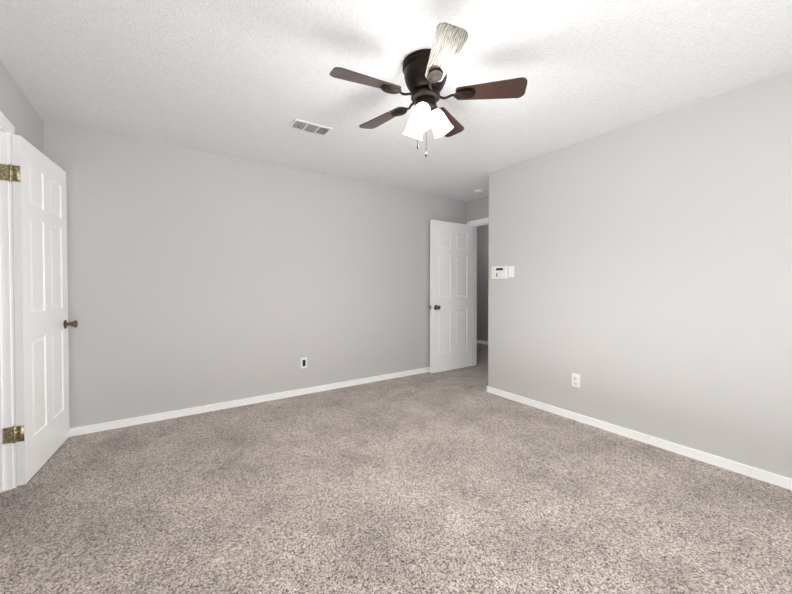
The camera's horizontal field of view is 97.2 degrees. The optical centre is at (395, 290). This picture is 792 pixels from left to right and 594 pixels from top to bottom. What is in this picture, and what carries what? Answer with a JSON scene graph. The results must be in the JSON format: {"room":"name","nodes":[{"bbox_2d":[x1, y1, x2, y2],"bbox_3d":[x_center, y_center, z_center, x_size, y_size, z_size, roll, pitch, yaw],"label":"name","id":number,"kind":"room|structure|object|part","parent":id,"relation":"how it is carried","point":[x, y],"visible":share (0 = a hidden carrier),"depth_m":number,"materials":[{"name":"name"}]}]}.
{"room":"empty bedroom","nodes":[
{"label":"empty bedroom","id":0,"kind":"room"},
{"bbox_2d":[0,60,42,152],"bbox_3d":[-1.452,-0.039,0.775,0.120,2.410,4.660,-1,1,-34],"label":"wall","id":1,"kind":"structure","parent":0,"point":[19,112],"depth_m":2.17,"materials":[{"name":"grey paint"}]},
{"bbox_2d":[0,111,17,492],"bbox_3d":[-2.054,0.099,1.659,0.150,2.108,0.877,-1,1,-34],"label":"door frame","id":2,"kind":"structure","parent":1,"relation":"attached to","point":[8,463],"depth_m":2.00,"materials":[{"name":"white wood"}]},
{"bbox_2d":[8,134,77,485],"bbox_3d":[-2.359,0.117,2.344,0.175,2.030,0.753,0,1,-28],"label":"closet door","id":3,"kind":"structure","parent":1,"relation":"in","point":[41,428],"depth_m":2.23,"materials":[{"name":"white wood"}]},
{"bbox_2d":[43,121,465,427],"bbox_3d":[-0.841,-0.084,3.941,4.700,2.410,0.120,-1,1,-34],"label":"wall","id":4,"kind":"structure","parent":0,"point":[196,278],"depth_m":3.32,"materials":[{"name":"grey paint"}]},
{"bbox_2d":[69,367,429,436],"bbox_3d":[-0.803,1.091,3.903,4.460,0.062,0.012,-1,1,-34],"label":"baseboard","id":5,"kind":"structure","parent":4,"relation":"attached to","point":[110,425],"depth_m":3.33,"materials":[{"name":"white wood"}]},
{"bbox_2d":[301,357,306,368],"bbox_3d":[-0.994,0.784,3.770,0.070,0.115,0.009,-1,1,-34],"label":"outlet","id":6,"kind":"object","parent":4,"relation":"attached to","point":[304,362],"visible":1,"depth_m":3.77,"materials":[{"name":"white plastic"}]},
{"bbox_2d":[0,343,791,593],"bbox_3d":[-0.076,1.179,3.433,7.330,0.100,7.470,-1,1,-34],"label":"floor","id":7,"kind":"structure","parent":0,"point":[459,481],"depth_m":1.85,"materials":[{"name":"carpet"}]},
{"bbox_2d":[0,0,791,201],"bbox_3d":[-0.076,-1.331,3.398,7.330,0.100,7.470,-1,1,-34],"label":"ceiling","id":8,"kind":"structure","parent":0,"point":[251,80],"depth_m":1.99,"materials":[{"name":"white paint"}]},
{"bbox_2d":[289,118,332,136],"bbox_3d":[-0.664,-1.266,2.725,0.300,0.013,0.162,-1,1,-34],"label":"ceiling vent","id":9,"kind":"object","parent":8,"relation":"in","point":[310,127],"visible":1,"depth_m":2.72,"materials":[{"name":"white metal"}]},
{"bbox_2d":[330,22,527,156],"bbox_3d":[0.138,-0.994,1.950,1.027,0.534,1.031,-1,1,-34],"label":"ceiling fan","id":10,"kind":"object","parent":8,"relation":"attached to","point":[425,71],"visible":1,"depth_m":1.86,"materials":[{"name":"brown wood"}]},
{"bbox_3d":[-0.150,-1.077,1.792,0.370,0.006,0.138,0,14,-26],"label":"blade","id":11,"kind":"part","parent":10,"relation":"part of","materials":[{"name":"brown wood"}]},
{"label":"blade","id":12,"kind":"part","parent":10,"relation":"part of","materials":[{"name":"brown wood"}]},
{"bbox_3d":[0.105,-0.940,2.016,0.120,0.153,0.138,-1,1,-34],"label":"lamp shade","id":13,"kind":"part","parent":10,"relation":"part of","materials":[{"name":"white glass"}]},
{"bbox_3d":[0.135,-0.938,1.858,0.133,0.153,0.126,-1,1,-34],"label":"lamp shade","id":14,"kind":"part","parent":10,"relation":"part of","materials":[{"name":"white glass"}]},
{"bbox_3d":[0.258,-0.940,1.960,0.136,0.153,0.119,-1,1,-34],"label":"lamp shade","id":15,"kind":"part","parent":10,"relation":"part of","materials":[{"name":"white glass"}]},
{"bbox_3d":[0.214,-1.074,1.599,0.138,0.006,0.370,13,-1,-8],"label":"blade","id":16,"kind":"part","parent":10,"relation":"part of","materials":[{"name":"brown wood"}]},
{"bbox_3d":[0.329,-1.083,2.255,0.138,0.006,0.370,-14,-6,27],"label":"blade","id":17,"kind":"part","parent":10,"relation":"part of","materials":[{"name":"brown wood"}]},
{"label":"blade","id":18,"kind":"part","parent":10,"relation":"part of","materials":[{"name":"brown wood"}]},
{"bbox_2d":[474,189,484,193],"bbox_3d":[1.078,-1.276,4.520,0.136,0.041,0.136,-1,1,-34],"label":"smoke detector","id":19,"kind":"object","parent":8,"relation":"attached to","point":[478,191],"visible":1,"depth_m":4.48,"materials":[{"name":"white plastic"}]},
{"bbox_2d":[466,196,488,223],"bbox_3d":[1.420,-0.094,4.691,0.120,2.410,1.190,-1,1,-34],"label":"wall","id":20,"kind":"structure","parent":0,"point":[477,209],"depth_m":4.96,"materials":[{"name":"grey paint"}]},
{"bbox_2d":[467,217,488,365],"bbox_3d":[1.353,0.055,4.792,0.150,2.108,0.900,-1,1,-34],"label":"door frame","id":21,"kind":"structure","parent":20,"relation":"attached to","point":[479,222],"depth_m":5.11,"materials":[{"name":"white wood"}]},
{"bbox_2d":[429,220,472,372],"bbox_3d":[0.781,0.082,4.836,0.773,2.030,0.175,-1,1,-34],"label":"entry door","id":22,"kind":"structure","parent":21,"relation":"attached to","point":[451,259],"depth_m":4.80,"materials":[{"name":"white wood"}]},
{"bbox_2d":[477,224,488,341],"bbox_3d":[2.238,-0.118,6.419,0.120,2.410,5.120,-1,1,-34],"label":"wall","id":23,"kind":"structure","parent":0,"point":[482,274],"depth_m":7.01,"materials":[{"name":"grey paint"}]},
{"bbox_2d":[477,340,487,343],"bbox_3d":[2.184,1.056,6.398,0.012,0.062,4.880,-1,1,-34],"label":"baseboard","id":24,"kind":"structure","parent":23,"relation":"attached to","point":[478,341],"depth_m":7.03,"materials":[{"name":"white wood"}]},
{"bbox_2d":[488,70,791,478],"bbox_3d":[2.307,-0.065,2.621,0.750,2.410,3.470,-1,1,-34],"label":"wall","id":25,"kind":"structure","parent":0,"point":[646,289],"depth_m":2.51,"materials":[{"name":"grey paint"}]},
{"bbox_2d":[491,266,506,278],"bbox_3d":[1.093,-0.190,3.706,0.030,0.132,0.195,-1,1,-34],"label":"alarm keypad","id":26,"kind":"object","parent":25,"relation":"attached to","point":[498,272],"visible":1,"depth_m":3.69,"materials":[{"name":"white plastic"}]},
{"bbox_2d":[508,266,513,276],"bbox_3d":[1.179,-0.194,3.587,0.021,0.115,0.070,-1,1,-34],"label":"light switch","id":27,"kind":"object","parent":25,"relation":"attached to","point":[510,271],"visible":1,"depth_m":3.58,"materials":[{"name":"white plastic"}]},
{"bbox_2d":[572,373,579,387],"bbox_3d":[1.568,0.784,3.043,0.009,0.115,0.070,-1,1,-34],"label":"outlet","id":28,"kind":"object","parent":25,"relation":"attached to","point":[575,380],"visible":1,"depth_m":3.04,"materials":[{"name":"white plastic"}]},
{"bbox_2d":[487,386,791,489],"bbox_3d":[1.947,1.111,2.490,0.012,0.062,3.332,-1,1,-34],"label":"baseboard","id":29,"kind":"structure","parent":25,"relation":"attached to","point":[760,474],"depth_m":2.51,"materials":[{"name":"white wood"}]}
]}

